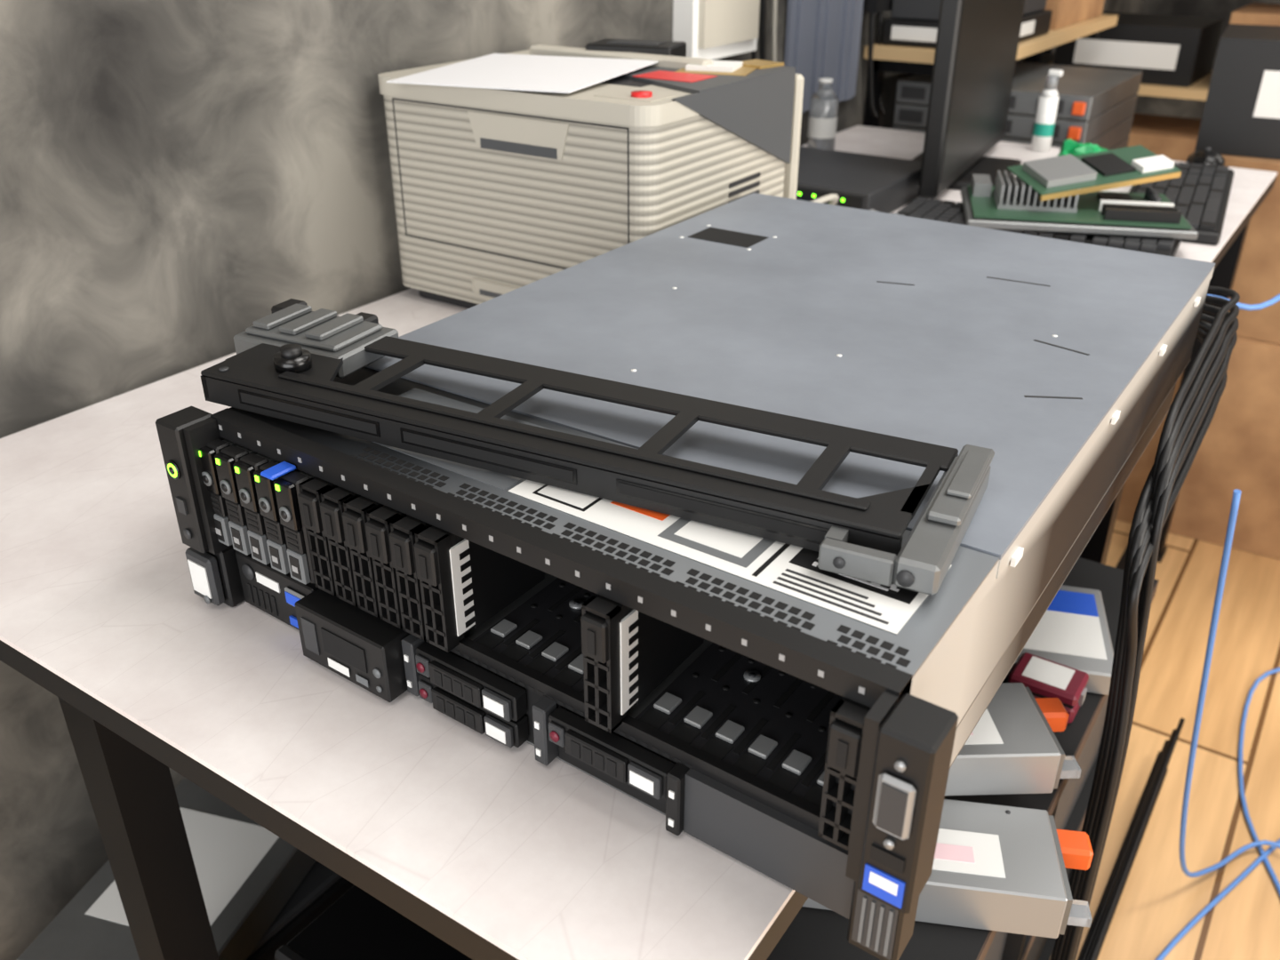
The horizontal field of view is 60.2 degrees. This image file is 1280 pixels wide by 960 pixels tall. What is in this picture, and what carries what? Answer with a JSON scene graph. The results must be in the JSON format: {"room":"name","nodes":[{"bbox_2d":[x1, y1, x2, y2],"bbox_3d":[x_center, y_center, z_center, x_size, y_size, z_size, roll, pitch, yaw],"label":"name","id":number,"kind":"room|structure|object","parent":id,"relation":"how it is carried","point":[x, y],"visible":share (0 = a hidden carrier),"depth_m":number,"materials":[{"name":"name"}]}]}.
{"room":"computer repair workshop","nodes":[
{"label":"computer repair workshop","id":0,"kind":"room"},
{"bbox_2d":[0,0,1143,959],"bbox_3d":[-0.081,-0.942,1.345,0.100,2.700,6.900,18,33,30],"label":"wall","id":1,"kind":"structure","parent":0,"point":[174,174],"depth_m":1.05,"materials":[{"name":"paint"}]},
{"bbox_2d":[672,0,759,59],"bbox_3d":[0.121,-1.166,1.417,0.044,1.170,0.195,18,33,30],"label":"window","id":2,"kind":"structure","parent":1,"relation":"in","point":[712,29],"depth_m":1.63,"materials":[{"name":"white"}]},
{"bbox_2d":[751,0,892,118],"bbox_3d":[0.336,-1.151,1.795,0.033,1.150,0.558,18,33,30],"label":"cord","id":3,"kind":"object","parent":1,"relation":"attached to","point":[871,6],"visible":0.45,"depth_m":2.11,"materials":[{"name":"black plastic"}]},
{"bbox_2d":[784,0,863,113],"bbox_3d":[0.339,-1.184,1.803,0.020,1.100,0.308,18,33,30],"label":"cloth","id":4,"kind":"object","parent":1,"relation":"hanging from","point":[823,36],"visible":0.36,"depth_m":2.00,"materials":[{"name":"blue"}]},
{"bbox_2d":[864,0,1118,127],"bbox_3d":[0.809,-0.937,2.470,0.256,0.400,0.940,18,33,30],"label":"wall shelf","id":5,"kind":"object","parent":1,"relation":"attached to","point":[908,37],"visible":0.42,"depth_m":2.19,"materials":[{"name":"brown wood"}]},
{"bbox_2d":[1075,519,1279,959],"bbox_3d":[1.617,0.816,0.976,4.200,0.060,6.900,18,33,30],"label":"floor","id":6,"kind":"structure","parent":0,"point":[1157,900],"depth_m":1.64,"materials":[{"name":"brown wood"}]},
{"bbox_2d":[246,861,353,959],"bbox_3d":[-0.437,0.536,1.149,0.180,0.269,0.270,18,33,30],"label":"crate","id":7,"kind":"object","parent":6,"relation":"on","point":[321,887],"visible":0.12,"depth_m":1.09,"materials":[{"name":"black plastic"}]},
{"bbox_2d":[16,777,316,959],"bbox_3d":[-0.438,0.401,1.064,0.170,0.045,0.242,8,29,14],"label":"storage box","id":8,"kind":"object","parent":7,"relation":"on","point":[247,874],"visible":0.5,"depth_m":1.04,"materials":[{"name":"grey metal"}]},
{"bbox_2d":[274,884,472,959],"bbox_3d":[-0.096,0.493,1.089,0.184,0.401,0.442,18,33,30],"label":"computer","id":9,"kind":"object","parent":6,"relation":"on","point":[357,925],"visible":0.17,"depth_m":0.90,"materials":[{"name":"black metal"}]},
{"bbox_2d":[0,288,807,959],"bbox_3d":[-0.006,0.245,1.197,0.777,0.740,1.072,18,33,30],"label":"table","id":10,"kind":"object","parent":6,"relation":"on","point":[494,851],"visible":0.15,"depth_m":0.62,"materials":[{"name":"white laminate"}]},
{"bbox_2d":[377,38,804,308],"bbox_3d":[-0.058,-0.335,1.222,0.354,0.262,0.333,18,33,30],"label":"printer","id":11,"kind":"object","parent":10,"relation":"on","point":[510,172],"visible":0.76,"depth_m":1.12,"materials":[{"name":"beige plastic"}]},
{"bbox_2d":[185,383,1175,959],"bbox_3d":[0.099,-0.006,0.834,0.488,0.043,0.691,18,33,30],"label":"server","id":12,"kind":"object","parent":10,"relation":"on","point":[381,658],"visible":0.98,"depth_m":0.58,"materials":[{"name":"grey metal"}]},
{"bbox_2d":[155,192,1215,913],"bbox_3d":[0.103,-0.065,0.804,0.491,0.088,0.720,18,33,30],"label":"server","id":13,"kind":"object","parent":12,"relation":"on","point":[839,702],"visible":0.98,"depth_m":0.62,"materials":[{"name":"grey metal"}]},
{"bbox_2d":[200,298,994,595],"bbox_3d":[-0.057,-0.041,0.627,0.492,0.032,0.124,15,31,26],"label":"bracket","id":14,"kind":"object","parent":13,"relation":"on","point":[285,365],"visible":1,"depth_m":0.59,"materials":[{"name":"black plastic"}]},
{"bbox_2d":[810,193,839,205],"bbox_3d":[0.139,-0.363,1.473,0.363,0.080,0.212,18,33,30],"label":"loop","id":15,"kind":"object","parent":10,"relation":"on","point":[834,197],"visible":0.12,"depth_m":1.45,"materials":[{"name":"beige plastic"}]},
{"bbox_2d":[766,557,1159,959],"bbox_3d":[0.237,0.434,1.098,0.274,0.500,0.730,18,33,30],"label":"rack","id":16,"kind":"object","parent":6,"relation":"on","point":[813,933],"visible":0.2,"depth_m":0.93,"materials":[{"name":"black metal"}]},
{"bbox_2d":[802,799,1093,938],"bbox_3d":[0.216,0.278,0.812,0.230,0.041,0.086,4,28,8],"label":"supplies","id":17,"kind":"object","parent":16,"relation":"on","point":[996,868],"visible":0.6,"depth_m":0.78,"materials":[{"name":"silver metal"}]},
{"bbox_2d":[944,682,1081,795],"bbox_3d":[0.228,0.203,0.867,0.230,0.041,0.086,-1,28,-2],"label":"supplies","id":18,"kind":"object","parent":16,"relation":"on","point":[1013,748],"visible":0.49,"depth_m":0.84,"materials":[{"name":"silver metal"}]},
{"bbox_2d":[1008,652,1088,723],"bbox_3d":[0.368,0.187,0.994,0.062,0.032,0.045,18,33,30],"label":"case","id":19,"kind":"object","parent":16,"relation":"on","point":[1044,678],"visible":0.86,"depth_m":0.98,"materials":[{"name":"red plastic"}]},
{"bbox_2d":[1004,585,1113,695],"bbox_3d":[0.402,0.149,1.074,0.100,0.025,0.146,7,29,12],"label":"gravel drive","id":20,"kind":"object","parent":16,"relation":"on","point":[1073,632],"visible":0.37,"depth_m":1.05,"materials":[{"name":"silver metal"}]},
{"bbox_2d":[892,62,1142,150],"bbox_3d":[0.792,-0.473,2.468,0.420,0.820,0.460,18,33,30],"label":"enclosure","id":21,"kind":"object","parent":6,"relation":"on","point":[1097,106],"visible":0.16,"depth_m":2.19,"materials":[{"name":"black metal"}]},
{"bbox_2d":[800,125,1277,569],"bbox_3d":[0.520,-0.127,1.901,0.757,0.740,0.824,18,33,30],"label":"desk","id":22,"kind":"object","parent":6,"relation":"on","point":[1250,188],"visible":0.19,"depth_m":1.87,"materials":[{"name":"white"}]},
{"bbox_2d":[807,78,838,150],"bbox_3d":[0.318,-0.628,1.916,0.048,0.130,0.049,18,33,30],"label":"water bottle","id":23,"kind":"object","parent":22,"relation":"on","point":[824,102],"visible":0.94,"depth_m":1.90,"materials":[{"name":"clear plastic"}]},
{"bbox_2d":[796,145,921,213],"bbox_3d":[0.292,-0.426,1.626,0.291,0.044,0.325,18,33,30],"label":"switch","id":24,"kind":"object","parent":22,"relation":"on","point":[882,184],"visible":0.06,"depth_m":1.60,"materials":[{"name":"grey plastic"}]},
{"bbox_2d":[870,208,904,215],"bbox_3d":[0.324,-0.332,1.443,0.096,0.039,0.057,18,33,30],"label":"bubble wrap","id":25,"kind":"object","parent":22,"relation":"on","point":[871,209],"visible":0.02,"depth_m":1.43,"materials":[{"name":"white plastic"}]},
{"bbox_2d":[912,0,1024,199],"bbox_3d":[0.522,-0.671,1.734,0.170,0.376,0.510,13,31,24],"label":"monitor","id":26,"kind":"object","parent":22,"relation":"on","point":[977,41],"visible":0.88,"depth_m":1.65,"materials":[{"name":"black plastic"}]},
{"bbox_2d":[896,197,1181,256],"bbox_3d":[0.523,-0.334,1.475,0.360,0.024,0.130,15,31,25],"label":"keyboard","id":27,"kind":"object","parent":22,"relation":"on","point":[951,212],"visible":0.41,"depth_m":1.42,"materials":[{"name":"black plastic"}]},
{"bbox_2d":[960,144,1198,239],"bbox_3d":[0.581,-0.392,1.472,0.280,0.078,0.192,6,28,11],"label":"boards","id":28,"kind":"object","parent":27,"relation":"on","point":[1061,194],"visible":0.99,"depth_m":1.45,"materials":[{"name":"green plastic"}]},
{"bbox_2d":[1031,69,1063,151],"bbox_3d":[0.724,-0.658,1.965,0.034,0.138,0.034,18,33,30],"label":"spray bottle","id":29,"kind":"object","parent":22,"relation":"on","point":[1044,123],"visible":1,"depth_m":1.96,"materials":[{"name":"white plastic"}]},
{"bbox_2d":[1056,138,1107,156],"bbox_3d":[0.710,-0.515,1.769,0.096,0.056,0.087,18,33,30],"label":"bag","id":30,"kind":"object","parent":22,"relation":"on","point":[1069,146],"visible":0.38,"depth_m":1.74,"materials":[{"name":"green plastic"}]},
{"bbox_2d":[1128,161,1234,245],"bbox_3d":[0.800,-0.421,1.640,0.135,0.024,0.430,14,31,24],"label":"keyboard","id":31,"kind":"object","parent":22,"relation":"on","point":[1201,194],"visible":0.62,"depth_m":1.61,"materials":[{"name":"black plastic"}]},
{"bbox_2d":[1185,147,1224,167],"bbox_3d":[0.948,-0.533,1.849,0.060,0.039,0.102,10,30,19],"label":"mouse","id":32,"kind":"object","parent":22,"relation":"on","point":[1208,156],"visible":0.61,"depth_m":1.82,"materials":[{"name":"black plastic"}]},
{"bbox_2d":[1206,293,1279,310],"bbox_3d":[1.298,-0.593,1.402,1.856,0.574,0.250,-8,29,-15],"label":"cord","id":33,"kind":"object","parent":22,"relation":"on","point":[1256,307],"visible":0.15,"depth_m":1.26,"materials":[{"name":"blue plastic"}]},
{"bbox_2d":[1050,286,1239,959],"bbox_3d":[0.495,0.165,1.236,0.224,0.832,0.752,18,33,30],"label":"bundle","id":34,"kind":"object","parent":6,"relation":"on","point":[1191,412],"visible":0.89,"depth_m":0.88,"materials":[{"name":"black"}]},
{"bbox_2d":[1021,2,1279,161],"bbox_3d":[1.883,-0.945,2.636,1.835,1.500,0.415,18,33,30],"label":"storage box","id":35,"kind":"object","parent":6,"relation":"on","point":[1175,55],"visible":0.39,"depth_m":2.82,"materials":[{"name":"brown wood"}]},
{"bbox_2d":[1116,336,1279,559],"bbox_3d":[1.264,-0.130,2.248,0.422,0.420,0.380,16,32,27],"label":"carton","id":36,"kind":"object","parent":6,"relation":"on","point":[1239,449],"visible":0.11,"depth_m":2.13,"materials":[{"name":"cardboard"}]},
{"bbox_2d":[1220,153,1279,343],"bbox_3d":[1.268,-0.454,2.074,0.372,0.314,0.340,20,34,33],"label":"carton","id":37,"kind":"object","parent":36,"relation":"on","point":[1257,279],"visible":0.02,"depth_m":1.99,"materials":[{"name":"cardboard"}]},
{"bbox_2d":[1194,24,1279,159],"bbox_3d":[1.247,-0.694,1.982,0.402,0.194,0.271,14,31,25],"label":"storage box","id":38,"kind":"object","parent":37,"relation":"on","point":[1241,115],"visible":1,"depth_m":1.94,"materials":[{"name":"black"}]},
{"bbox_2d":[1154,667,1279,959],"bbox_3d":[0.760,0.568,1.371,0.266,0.006,1.312,18,33,30],"label":"cord","id":39,"kind":"object","parent":6,"relation":"on","point":[1264,855],"visible":0.98,"depth_m":1.48,"materials":[{"name":"blue plastic"}]},
{"bbox_2d":[1179,488,1279,877],"bbox_3d":[0.973,0.181,1.391,0.970,0.647,0.137,-20,34,-33],"label":"cord","id":40,"kind":"object","parent":6,"relation":"on","point":[1236,494],"visible":1,"depth_m":1.18,"materials":[{"name":"blue plastic"}]},
{"bbox_2d":[1134,0,1279,119],"bbox_3d":[3.522,-1.720,2.821,4.000,2.700,0.100,18,33,30],"label":"wall","id":41,"kind":"structure","parent":0,"point":[1150,105],"depth_m":4.00,"materials":[{"name":"concrete"}]}
]}

